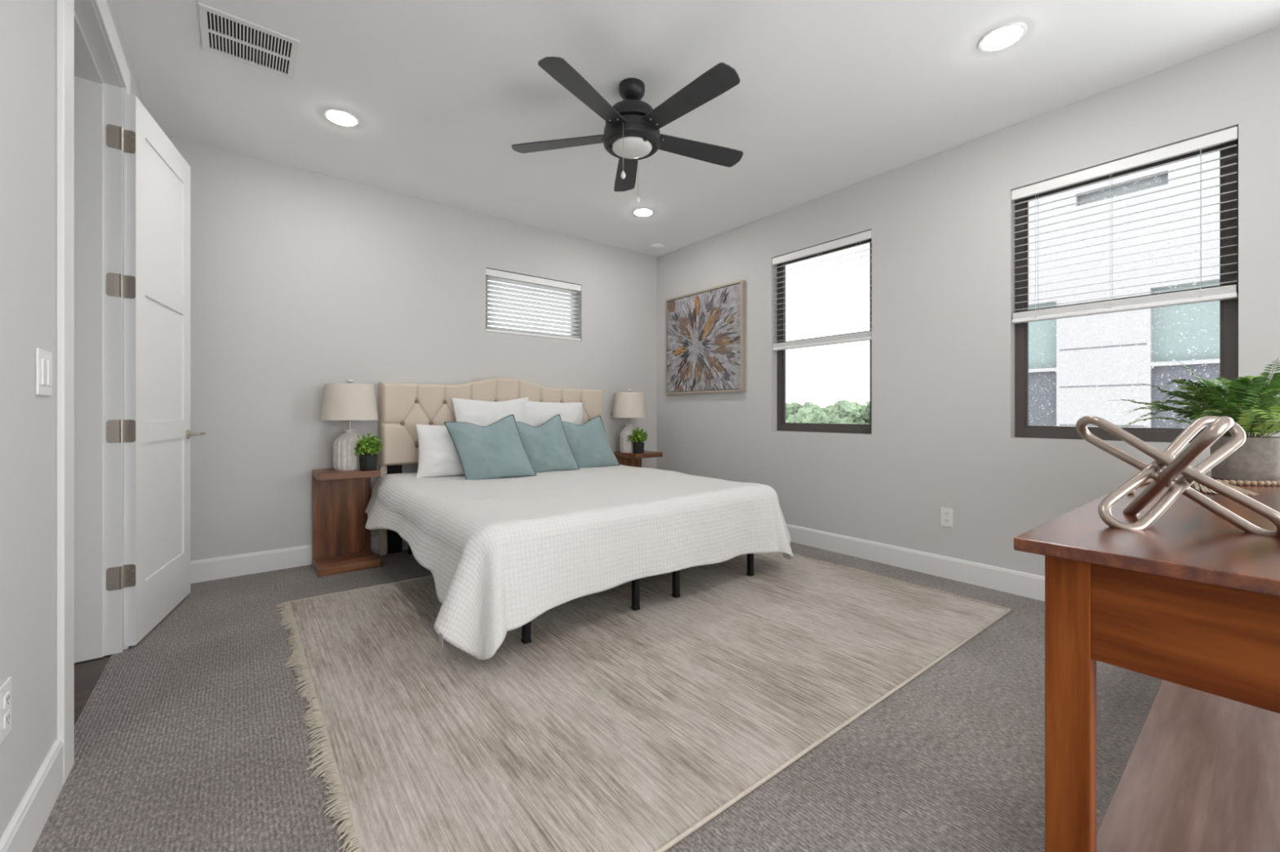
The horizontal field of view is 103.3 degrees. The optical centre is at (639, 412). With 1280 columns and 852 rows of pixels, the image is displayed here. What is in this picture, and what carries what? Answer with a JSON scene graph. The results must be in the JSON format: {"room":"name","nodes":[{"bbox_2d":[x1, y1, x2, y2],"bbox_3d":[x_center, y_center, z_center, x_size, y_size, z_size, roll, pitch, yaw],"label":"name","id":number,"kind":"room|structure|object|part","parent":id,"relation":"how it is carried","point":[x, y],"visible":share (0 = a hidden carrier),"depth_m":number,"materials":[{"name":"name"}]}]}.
{"room":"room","nodes":[
{"label":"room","id":0,"kind":"room"},
{"bbox_2d":[0,0,145,839],"bbox_3d":[-1.117,-0.276,0.652,0.140,2.771,5.890,0,0,-38],"label":"wall","id":1,"kind":"structure","parent":0,"point":[28,28],"depth_m":1.21,"materials":[{"name":"paint"}]},
{"bbox_2d":[0,676,11,744],"bbox_3d":[-1.374,0.645,1.096,0.009,0.118,0.072,0,0,-38],"label":"power outlet","id":2,"kind":"object","parent":1,"relation":"attached to","point":[6,687],"visible":1,"depth_m":1.09,"materials":[{"name":"white plastic"}]},
{"bbox_2d":[3,710,10,728],"bbox_3d":[-1.372,0.666,1.097,0.004,0.028,0.033,0,0,-38],"label":"socket","id":3,"kind":"object","parent":2,"relation":"attached to","point":[6,713],"depth_m":1.10,"materials":[{"name":"white plastic"}]},
{"bbox_2d":[3,690,10,709],"bbox_3d":[-1.372,0.624,1.097,0.004,0.028,0.033,0,0,-38],"label":"socket","id":4,"kind":"object","parent":2,"relation":"attached to","point":[6,694],"depth_m":1.09,"materials":[{"name":"white plastic"}]},
{"bbox_2d":[0,739,63,851],"bbox_3d":[-0.471,0.983,-0.040,0.014,0.135,3.723,0,0,-38],"label":"baseboard","id":5,"kind":"structure","parent":1,"relation":"attached to","point":[22,833],"depth_m":1.24,"materials":[{"name":"paint"}]},
{"bbox_2d":[35,348,52,395],"bbox_3d":[-1.551,-0.102,1.320,0.010,0.118,0.118,0,0,-38],"label":"light switch","id":6,"kind":"object","parent":1,"relation":"attached to","point":[43,359],"visible":1,"depth_m":1.30,"materials":[{"name":"white plastic"}]},
{"bbox_2d":[56,0,74,784],"bbox_3d":[-1.660,-0.240,1.463,0.016,2.580,0.110,0,0,-38],"label":"trim","id":7,"kind":"structure","parent":1,"relation":"attached to","point":[64,8],"depth_m":1.44,"materials":[{"name":"paint"}]},
{"bbox_2d":[74,0,122,88],"bbox_3d":[-2.039,-1.413,1.814,0.146,0.017,0.904,0,0,-38],"label":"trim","id":8,"kind":"structure","parent":1,"relation":"attached to","point":[93,60],"depth_m":1.97,"materials":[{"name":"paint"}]},
{"bbox_2d":[74,76,123,662],"bbox_3d":[-2.322,-0.185,2.171,0.146,2.470,0.031,0,0,-38],"label":"trim","id":9,"kind":"structure","parent":1,"relation":"attached to","point":[98,166],"depth_m":2.16,"materials":[{"name":"paint"}]},
{"bbox_2d":[91,0,126,88],"bbox_3d":[-1.976,-1.475,1.862,0.016,0.110,0.906,0,0,-38],"label":"trim","id":10,"kind":"structure","parent":1,"relation":"attached to","point":[103,13],"depth_m":1.96,"materials":[{"name":"paint"}]},
{"bbox_2d":[123,66,130,649],"bbox_3d":[-2.293,-0.240,2.262,0.016,2.580,0.066,0,0,-38],"label":"trim","id":11,"kind":"structure","parent":1,"relation":"attached to","point":[127,91],"depth_m":2.24,"materials":[{"name":"paint"}]},
{"bbox_2d":[106,93,205,647],"bbox_3d":[-2.423,-0.185,2.562,0.103,2.440,0.800,0,0,-23],"label":"door","id":12,"kind":"structure","parent":1,"relation":"in","point":[155,433],"depth_m":2.43,"materials":[{"name":"paint"}]},
{"bbox_3d":[-2.536,0.125,2.890,0.061,0.054,0.104,0,0,-25],"label":"handle","id":13,"kind":"part","parent":12,"relation":"part of","materials":[{"name":"silver metal"}]},
{"bbox_2d":[166,135,656,561],"bbox_3d":[-1.399,-0.281,4.275,4.196,2.761,0.140,0,0,-38],"label":"wall","id":14,"kind":"structure","parent":0,"point":[302,281],"depth_m":3.55,"materials":[{"name":"paint"}]},
{"bbox_2d":[190,534,408,583],"bbox_3d":[-1.352,0.983,4.214,3.916,0.135,0.014,0,0,-38],"label":"baseboard","id":15,"kind":"structure","parent":14,"relation":"attached to","point":[228,566],"depth_m":3.29,"materials":[{"name":"paint"}]},
{"bbox_2d":[485,275,577,335],"bbox_3d":[-0.994,-0.949,4.641,0.945,0.542,0.060,0,0,-38],"label":"window","id":16,"kind":"structure","parent":14,"relation":"in","point":[486,275],"depth_m":4.78,"materials":[{"name":"brown metal"}]},
{"bbox_2d":[485,268,581,341],"bbox_3d":[-0.950,-0.948,4.585,0.941,0.532,0.058,0,0,-38],"label":"window blind","id":17,"kind":"object","parent":16,"relation":"attached to","point":[489,272],"visible":0.84,"depth_m":4.55,"materials":[{"name":"white plastic"}]},
{"bbox_3d":[-0.950,-0.693,4.586,0.937,0.021,0.054,0,0,-38],"label":"rail","id":18,"kind":"part","parent":17,"relation":"part of","materials":[{"name":"white plastic"}]},
{"bbox_2d":[31,542,1162,851],"bbox_3d":[-0.416,1.075,1.584,5.715,0.050,6.200,0,0,-38],"label":"floor","id":19,"kind":"structure","parent":0,"point":[190,737],"depth_m":1.57,"materials":[{"name":"grey carpet"}]},
{"bbox_2d":[311,468,380,577],"bbox_3d":[-2.007,0.723,3.460,0.360,0.655,0.347,0,0,-38],"label":"nightstand","id":20,"kind":"object","parent":19,"relation":"on","point":[342,543],"visible":0.97,"depth_m":3.52,"materials":[{"name":"brown wood"}]},
{"bbox_3d":[-2.101,0.720,3.577,0.354,0.560,0.045,0,0,-38],"label":"panel","id":21,"kind":"part","parent":20,"relation":"part of","materials":[{"name":"brown wood"}]},
{"bbox_2d":[320,379,377,471],"bbox_3d":[-1.998,0.086,3.489,0.344,0.619,0.344,0,0,-38],"label":"table lamp","id":22,"kind":"object","parent":20,"relation":"on","point":[349,402],"visible":0.91,"depth_m":3.39,"materials":[{"name":"fabric"}]},
{"bbox_3d":[-1.998,-0.068,3.489,0.344,0.245,0.344,0,0,-38],"label":"lamp shade","id":23,"kind":"part","parent":22,"relation":"part of","materials":[{"name":"fabric"}]},
{"bbox_3d":[-1.970,-0.040,3.510,0.216,0.330,0.249,0,0,-38],"label":"stem","id":24,"kind":"part","parent":22,"relation":"part of","materials":[{"name":"silver metal"}]},
{"bbox_2d":[354,432,383,471],"bbox_3d":[-1.847,0.267,3.439,0.206,0.257,0.216,0,0,-38],"label":"potted plant","id":25,"kind":"object","parent":20,"relation":"on","point":[368,462],"visible":1,"depth_m":3.40,"materials":[{"name":"green plant"}]},
{"bbox_3d":[-1.845,0.343,3.440,0.112,0.104,0.112,0,0,-38],"label":"pot","id":26,"kind":"part","parent":25,"relation":"part of","materials":[{"name":"grey ceramic"}]},
{"bbox_2d":[613,450,662,467],"bbox_3d":[-0.023,0.723,5.016,0.332,0.655,0.372,0,0,-38],"label":"nightstand","id":27,"kind":"object","parent":19,"relation":"on","point":[632,460],"visible":0.35,"depth_m":5.00,"materials":[{"name":"brown wood"}]},
{"bbox_3d":[-0.125,0.720,5.142,0.326,0.560,0.045,0,0,-38],"label":"panel","id":28,"kind":"part","parent":27,"relation":"part of","materials":[{"name":"brown wood"}]},
{"bbox_2d":[612,389,647,453],"bbox_3d":[-0.100,0.086,4.966,0.344,0.619,0.344,0,0,-38],"label":"table lamp","id":29,"kind":"object","parent":27,"relation":"on","point":[629,404],"visible":0.79,"depth_m":4.85,"materials":[{"name":"fabric"}]},
{"bbox_3d":[-0.100,-0.068,4.966,0.344,0.245,0.344,0,0,-38],"label":"lamp shade","id":30,"kind":"part","parent":29,"relation":"part of","materials":[{"name":"fabric"}]},
{"bbox_2d":[626,427,648,453],"bbox_3d":[-0.017,0.267,4.841,0.206,0.257,0.216,0,0,-38],"label":"potted plant","id":31,"kind":"object","parent":27,"relation":"on","point":[638,437],"visible":1,"depth_m":4.80,"materials":[{"name":"green plant"}]},
{"bbox_3d":[-0.015,0.343,4.842,0.112,0.104,0.112,0,0,-38],"label":"pot","id":32,"kind":"part","parent":31,"relation":"part of","materials":[{"name":"black ceramic"}]},
{"bbox_2d":[275,551,1013,851],"bbox_3d":[0.002,1.043,2.719,3.156,0.014,2.520,0,0,-38],"label":"area rug","id":33,"kind":"object","parent":19,"relation":"on","point":[618,727],"visible":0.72,"depth_m":1.85,"materials":[{"name":"beige fabric"}]},
{"bbox_2d":[377,377,754,644],"bbox_3d":[-0.538,0.378,3.532,1.929,1.344,2.062,0,0,-38],"label":"bed","id":34,"kind":"object","parent":33,"relation":"on","point":[402,406],"visible":0.38,"depth_m":3.80,"materials":[{"name":"beige fabric"}]},
{"bbox_3d":[-1.890,0.720,3.727,0.044,0.660,0.040,0,0,-38],"label":"headboard post","id":35,"kind":"part","parent":34,"relation":"part of","materials":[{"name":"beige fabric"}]},
{"bbox_3d":[-1.827,0.720,3.780,0.092,0.660,0.025,0,0,-38],"label":"headboard leg","id":36,"kind":"part","parent":34,"relation":"part of","materials":[{"name":"black metal"}]},
{"bbox_3d":[-1.700,0.957,3.756,0.036,0.186,0.036,0,0,-38],"label":"leg","id":37,"kind":"part","parent":34,"relation":"part of","materials":[{"name":"black metal"}]},
{"bbox_3d":[-1.140,0.051,4.292,1.929,0.689,0.123,0,0,-38],"label":"headboard","id":38,"kind":"part","parent":34,"relation":"part of","materials":[{"name":"beige fabric"}]},
{"bbox_3d":[-0.513,0.952,2.285,0.036,0.175,0.036,0,0,-38],"label":"leg","id":39,"kind":"part","parent":34,"relation":"part of","materials":[{"name":"black metal"}]},
{"bbox_2d":[364,464,793,660],"bbox_3d":[-0.448,0.716,3.402,2.314,0.538,2.086,0,0,-38],"label":"duvet","id":40,"kind":"object","parent":34,"relation":"on","point":[500,554],"visible":0.91,"depth_m":2.55,"materials":[{"name":"white fabric"}]},
{"bbox_2d":[416,424,464,478],"bbox_3d":[-1.295,0.288,3.782,0.708,0.401,0.177,0,0,-33],"label":"pillow","id":41,"kind":"object","parent":40,"relation":"on","point":[438,456],"visible":0.56,"depth_m":3.62,"materials":[{"name":"white fabric"}]},
{"bbox_2d":[444,414,536,479],"bbox_3d":[-1.077,0.261,3.681,0.631,0.486,0.199,0,0,-32],"label":"throw cushion","id":42,"kind":"object","parent":40,"relation":"on","point":[495,451],"visible":0.92,"depth_m":3.62,"materials":[{"name":"teal fabric"}]},
{"bbox_2d":[452,397,528,426],"bbox_3d":[-1.168,0.169,4.076,0.654,0.593,0.169,0,0,-35],"label":"pillow","id":43,"kind":"object","parent":40,"relation":"on","point":[480,413],"visible":0.35,"depth_m":4.02,"materials":[{"name":"white fabric"}]},
{"bbox_2d":[515,414,579,472],"bbox_3d":[-0.777,0.260,4.041,0.603,0.483,0.193,0,0,-29],"label":"throw cushion","id":44,"kind":"object","parent":40,"relation":"on","point":[546,446],"visible":0.68,"depth_m":4.00,"materials":[{"name":"teal fabric"}]},
{"bbox_2d":[524,400,582,426],"bbox_3d":[-0.746,0.183,4.412,0.621,0.565,0.172,0,0,-34],"label":"pillow","id":45,"kind":"object","parent":40,"relation":"on","point":[537,413],"visible":0.41,"depth_m":4.40,"materials":[{"name":"white fabric"}]},
{"bbox_2d":[561,415,619,468],"bbox_3d":[-0.458,0.266,4.369,0.599,0.472,0.184,0,0,-32],"label":"throw cushion","id":46,"kind":"object","parent":40,"relation":"on","point":[589,445],"visible":0.71,"depth_m":4.33,"materials":[{"name":"teal fabric"}]},
{"bbox_3d":[-0.023,0.952,2.667,0.036,0.175,0.036,0,0,-38],"label":"leg","id":47,"kind":"part","parent":34,"relation":"part of","materials":[{"name":"black metal"}]},
{"bbox_3d":[0.203,0.952,2.849,0.036,0.175,0.036,0,0,-38],"label":"leg","id":48,"kind":"part","parent":34,"relation":"part of","materials":[{"name":"black metal"}]},
{"bbox_3d":[0.702,0.952,3.222,0.036,0.175,0.036,0,0,-38],"label":"leg","id":49,"kind":"part","parent":34,"relation":"part of","materials":[{"name":"black metal"}]},
{"bbox_2d":[1013,468,1279,851],"bbox_3d":[1.677,0.650,1.459,2.018,0.800,0.455,0,0,-38],"label":"console table","id":50,"kind":"object","parent":19,"relation":"on","point":[1189,601],"visible":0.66,"depth_m":0.97,"materials":[{"name":"brown wood"}]},
{"bbox_3d":[0.833,0.663,0.980,0.052,0.774,0.068,0,0,-38],"label":"leg","id":51,"kind":"part","parent":50,"relation":"part of","materials":[{"name":"brown wood"}]},
{"bbox_2d":[1075,416,1279,538],"bbox_3d":[1.177,0.134,1.121,0.302,0.252,0.330,0,0,-38],"label":"knot sculpture","id":52,"kind":"object","parent":50,"relation":"on","point":[1218,426],"visible":0.98,"depth_m":1.10,"materials":[{"name":"metal"}]},
{"bbox_2d":[1096,680,1279,851],"bbox_3d":[1.690,0.898,1.444,1.898,0.027,0.315,0,0,-38],"label":"shelf","id":53,"kind":"object","parent":50,"relation":"attached to","point":[1201,773],"depth_m":1.21,"materials":[{"name":"brown wood"}]},
{"bbox_2d":[1102,357,1279,481],"bbox_3d":[2.238,0.020,1.917,0.777,0.460,0.702,0,0,5],"label":"potted fern","id":54,"kind":"object","parent":50,"relation":"on","point":[1255,406],"visible":0.83,"depth_m":1.84,"materials":[{"name":"plant"}]},
{"bbox_2d":[1209,435,1279,481],"bbox_3d":[2.270,0.171,1.893,0.187,0.158,0.187,0,0,-38],"label":"planter","id":55,"kind":"object","parent":54,"relation":"on","point":[1258,459],"depth_m":1.83,"materials":[{"name":"grey concrete"}]},
{"bbox_2d":[1128,477,1279,495],"bbox_3d":[1.907,0.235,1.697,0.888,0.031,0.278,0,0,-28],"label":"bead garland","id":56,"kind":"object","parent":50,"relation":"on","point":[1197,486],"visible":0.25,"depth_m":1.71,"materials":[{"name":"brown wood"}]},
{"bbox_2d":[111,0,1279,257],"bbox_3d":[0.429,-1.711,1.966,4.196,0.100,6.030,0,0,-38],"label":"ceiling","id":57,"kind":"structure","parent":0,"point":[829,96],"depth_m":2.54,"materials":[{"name":"paint"}]},
{"bbox_2d":[198,2,299,79],"bbox_3d":[-1.758,-1.657,2.287,0.343,0.008,0.332,0,0,-38],"label":"ceiling vent","id":58,"kind":"object","parent":57,"relation":"in","point":[229,36],"visible":1,"depth_m":2.27,"materials":[{"name":"white plastic"}]},
{"bbox_2d":[322,107,359,127],"bbox_3d":[-1.684,-1.655,2.857,0.180,0.013,0.180,0,0,-38],"label":"recessed light","id":59,"kind":"object","parent":57,"relation":"in","point":[339,117],"visible":1,"depth_m":2.84,"materials":[{"name":"white plastic"}]},
{"bbox_2d":[511,57,742,204],"bbox_3d":[-0.007,-1.386,2.554,1.252,0.550,1.221,0,0,-38],"label":"ceiling fan","id":60,"kind":"object","parent":57,"relation":"hanging from","point":[632,135],"visible":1,"depth_m":2.47,"materials":[{"name":"black metal"}]},
{"bbox_3d":[-0.417,-1.412,2.667,0.540,0.031,0.131,0,0,13],"label":"blade","id":61,"kind":"part","parent":60,"relation":"part of","materials":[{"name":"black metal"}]},
{"bbox_3d":[-0.237,-1.412,2.251,0.131,0.031,0.540,0,0,31],"label":"blade","id":62,"kind":"part","parent":60,"relation":"part of","materials":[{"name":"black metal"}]},
{"bbox_3d":[-0.081,-1.278,2.442,0.003,0.237,0.003,0,0,-38],"label":"pull chain","id":63,"kind":"part","parent":60,"relation":"part of","materials":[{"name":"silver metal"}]},
{"bbox_3d":[-0.077,-1.412,2.966,0.131,0.031,0.540,0,0,-5],"label":"blade","id":64,"kind":"part","parent":60,"relation":"part of","materials":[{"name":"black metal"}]},
{"bbox_2d":[611,136,652,159],"bbox_3d":[-0.041,-1.337,2.582,0.210,0.030,0.210,0,0,-38],"label":"diffuser","id":65,"kind":"object","parent":60,"relation":"attached to","point":[634,147],"depth_m":2.55,"materials":[{"name":"white glass"}]},
{"bbox_3d":[-0.011,-1.254,2.700,0.003,0.216,0.003,0,0,-38],"label":"pull chain","id":66,"kind":"part","parent":60,"relation":"part of","materials":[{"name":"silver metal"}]},
{"bbox_3d":[0.218,-1.412,2.299,0.141,0.031,0.542,0,0,-38],"label":"blade","id":67,"kind":"part","parent":60,"relation":"part of","materials":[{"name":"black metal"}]},
{"bbox_3d":[0.312,-1.412,2.735,0.540,0.031,0.131,0,0,-23],"label":"blade","id":68,"kind":"part","parent":60,"relation":"part of","materials":[{"name":"black wood"}]},
{"bbox_2d":[632,207,653,216],"bbox_3d":[0.027,-1.655,4.205,0.180,0.013,0.180,0,0,-38],"label":"recessed light","id":69,"kind":"object","parent":57,"relation":"in","point":[642,211],"visible":1,"depth_m":4.18,"materials":[{"name":"white plastic"}]},
{"bbox_2d":[650,243,664,250],"bbox_3d":[0.176,-1.643,5.054,0.140,0.036,0.140,0,0,-38],"label":"smoke detector","id":70,"kind":"object","parent":57,"relation":"attached to","point":[657,246],"visible":1,"depth_m":5.02,"materials":[{"name":"white plastic"}]},
{"bbox_2d":[977,22,1026,52],"bbox_3d":[1.604,-1.655,2.246,0.180,0.013,0.180,0,0,-38],"label":"recessed light","id":71,"kind":"object","parent":57,"relation":"in","point":[1002,37],"visible":1,"depth_m":2.23,"materials":[{"name":"white plastic"}]},
{"bbox_2d":[656,26,1279,576],"bbox_3d":[2.062,-0.281,3.170,0.140,2.761,5.890,0,0,-38],"label":"wall","id":72,"kind":"structure","parent":0,"point":[941,224],"depth_m":3.19,"materials":[{"name":"paint"}]},
{"bbox_2d":[665,280,745,394],"bbox_3d":[0.596,-0.673,4.870,0.047,0.983,1.025,0,0,-38],"label":"wall art","id":73,"kind":"object","parent":72,"relation":"attached to","point":[705,329],"visible":1,"depth_m":4.80,"materials":[{"name":"multicoloured paint"}]},
{"bbox_2d":[777,239,871,434],"bbox_3d":[1.457,-0.570,3.991,0.060,1.460,0.861,0,0,-38],"label":"window","id":74,"kind":"structure","parent":72,"relation":"in","point":[782,425],"depth_m":4.28,"materials":[{"name":"brown metal"}]},
{"bbox_2d":[772,230,871,351],"bbox_3d":[1.401,-0.906,3.947,0.059,0.776,0.857,0,0,-38],"label":"window blind","id":75,"kind":"object","parent":74,"relation":"attached to","point":[863,336],"visible":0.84,"depth_m":3.93,"materials":[{"name":"white plastic"}]},
{"bbox_3d":[1.204,-0.894,4.192,0.056,0.732,0.008,0,0,-38],"label":"ladder cord","id":76,"kind":"part","parent":75,"relation":"part of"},
{"bbox_3d":[1.399,-0.894,3.946,0.056,0.732,0.008,0,0,-38],"label":"ladder cord","id":77,"kind":"part","parent":75,"relation":"part of","materials":[{"name":"white fabric"}]},
{"bbox_3d":[1.402,-0.528,3.948,0.054,0.021,0.853,0,0,-38],"label":"rail","id":78,"kind":"part","parent":75,"relation":"part of","materials":[{"name":"white plastic"}]},
{"bbox_3d":[1.594,-0.894,3.700,0.056,0.732,0.008,0,0,-38],"label":"ladder cord","id":79,"kind":"part","parent":75,"relation":"part of","materials":[{"name":"white fabric"}]},
{"bbox_2d":[786,524,1044,601],"bbox_3d":[1.958,0.983,3.178,0.014,0.135,5.750,0,0,-38],"label":"baseboard","id":80,"kind":"structure","parent":72,"relation":"attached to","point":[1006,580],"depth_m":3.28,"materials":[{"name":"paint"}]},
{"bbox_2d":[940,506,953,527],"bbox_3d":[1.941,0.665,3.203,0.009,0.118,0.072,0,0,-38],"label":"power outlet","id":81,"kind":"object","parent":72,"relation":"attached to","point":[946,513],"visible":1,"depth_m":3.20,"materials":[{"name":"white plastic"}]},
{"bbox_2d":[943,518,949,523],"bbox_3d":[1.939,0.686,3.202,0.004,0.028,0.033,0,0,-38],"label":"socket","id":82,"kind":"object","parent":81,"relation":"attached to","point":[945,520],"depth_m":3.20,"materials":[{"name":"white plastic"}]},
{"bbox_2d":[943,511,949,516],"bbox_3d":[1.939,0.644,3.202,0.004,0.028,0.033,0,0,-38],"label":"socket","id":83,"kind":"object","parent":81,"relation":"attached to","point":[945,513],"depth_m":3.20,"materials":[{"name":"white plastic"}]},
{"bbox_2d":[1014,130,1238,443],"bbox_3d":[2.501,-0.572,2.672,0.060,1.443,0.856,0,0,-38],"label":"window","id":84,"kind":"structure","parent":72,"relation":"in","point":[1228,308],"depth_m":2.58,"materials":[{"name":"brown metal"}]},
{"bbox_2d":[1011,126,1237,324],"bbox_3d":[2.445,-0.902,2.628,0.059,0.769,0.852,0,0,-38],"label":"window blind","id":85,"kind":"object","parent":84,"relation":"attached to","point":[1227,292],"visible":1,"depth_m":2.55,"materials":[{"name":"white plastic"}]},
{"bbox_3d":[2.250,-0.890,2.872,0.056,0.725,0.008,0,0,-38],"label":"ladder cord","id":86,"kind":"part","parent":85,"relation":"part of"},
{"bbox_3d":[2.444,-0.890,2.627,0.056,0.725,0.008,0,0,-38],"label":"ladder cord","id":87,"kind":"part","parent":85,"relation":"part of","materials":[{"name":"white fabric"}]},
{"bbox_3d":[2.446,-0.528,2.629,0.054,0.021,0.848,0,0,-38],"label":"rail","id":88,"kind":"part","parent":85,"relation":"part of","materials":[{"name":"white plastic"}]},
{"bbox_3d":[2.638,-0.890,2.382,0.056,0.725,0.008,0,0,-38],"label":"ladder cord","id":89,"kind":"part","parent":85,"relation":"part of","materials":[{"name":"white fabric"}]},
{"label":"outside","id":90,"kind":"structure","parent":0,"visible":0},
{"bbox_3d":[54.197,4.400,55.682,145.885,0.100,160.000,0,0,-38],"label":"ground","id":91,"kind":"structure","parent":90,"visible":0},
{"bbox_2d":[786,401,802,419],"bbox_3d":[10.025,1.660,35.715,4.153,5.396,3.888,0,0,-28],"label":"tree","id":92,"kind":"object","parent":91,"relation":"on","point":[793,408],"visible":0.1,"depth_m":34.26,"materials":[{"name":"green plant"}]},
{"bbox_2d":[802,401,818,408],"bbox_3d":[12.693,1.756,40.325,4.153,5.205,3.888,0,0,-19],"label":"tree","id":93,"kind":"object","parent":91,"relation":"on","point":[808,404],"visible":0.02,"depth_m":41.02,"materials":[{"name":"green plant"}]},
{"bbox_2d":[786,400,860,424],"bbox_3d":[10.136,1.836,27.450,4.208,5.043,3.824,0,0,-6],"label":"tree","id":94,"kind":"object","parent":91,"relation":"on","point":[844,411],"visible":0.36,"depth_m":26.48,"materials":[{"name":"green plant"}]},
{"bbox_2d":[825,401,869,424],"bbox_3d":[13.167,1.750,31.899,3.888,5.216,4.153,0,0,-27],"label":"tree","id":95,"kind":"object","parent":91,"relation":"on","point":[864,410],"visible":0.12,"depth_m":31.07,"materials":[{"name":"green plant"}]},
{"bbox_2d":[1028,151,1219,428],"bbox_3d":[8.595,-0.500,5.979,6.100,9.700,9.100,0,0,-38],"label":"window pane","id":96,"kind":"structure","parent":91,"relation":"on","point":[1082,385],"depth_m":5.48,"materials":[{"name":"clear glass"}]},
{"bbox_3d":[4.663,0.235,6.321,0.040,1.430,0.880,0,0,-38],"label":"panel","id":97,"kind":"part","parent":96,"relation":"part of","materials":[{"name":"glass"}]},
{"bbox_3d":[5.641,0.235,5.086,0.040,1.430,0.710,0,0,-38],"label":"panel","id":98,"kind":"part","parent":96,"relation":"part of","materials":[{"name":"glass"}]}
]}

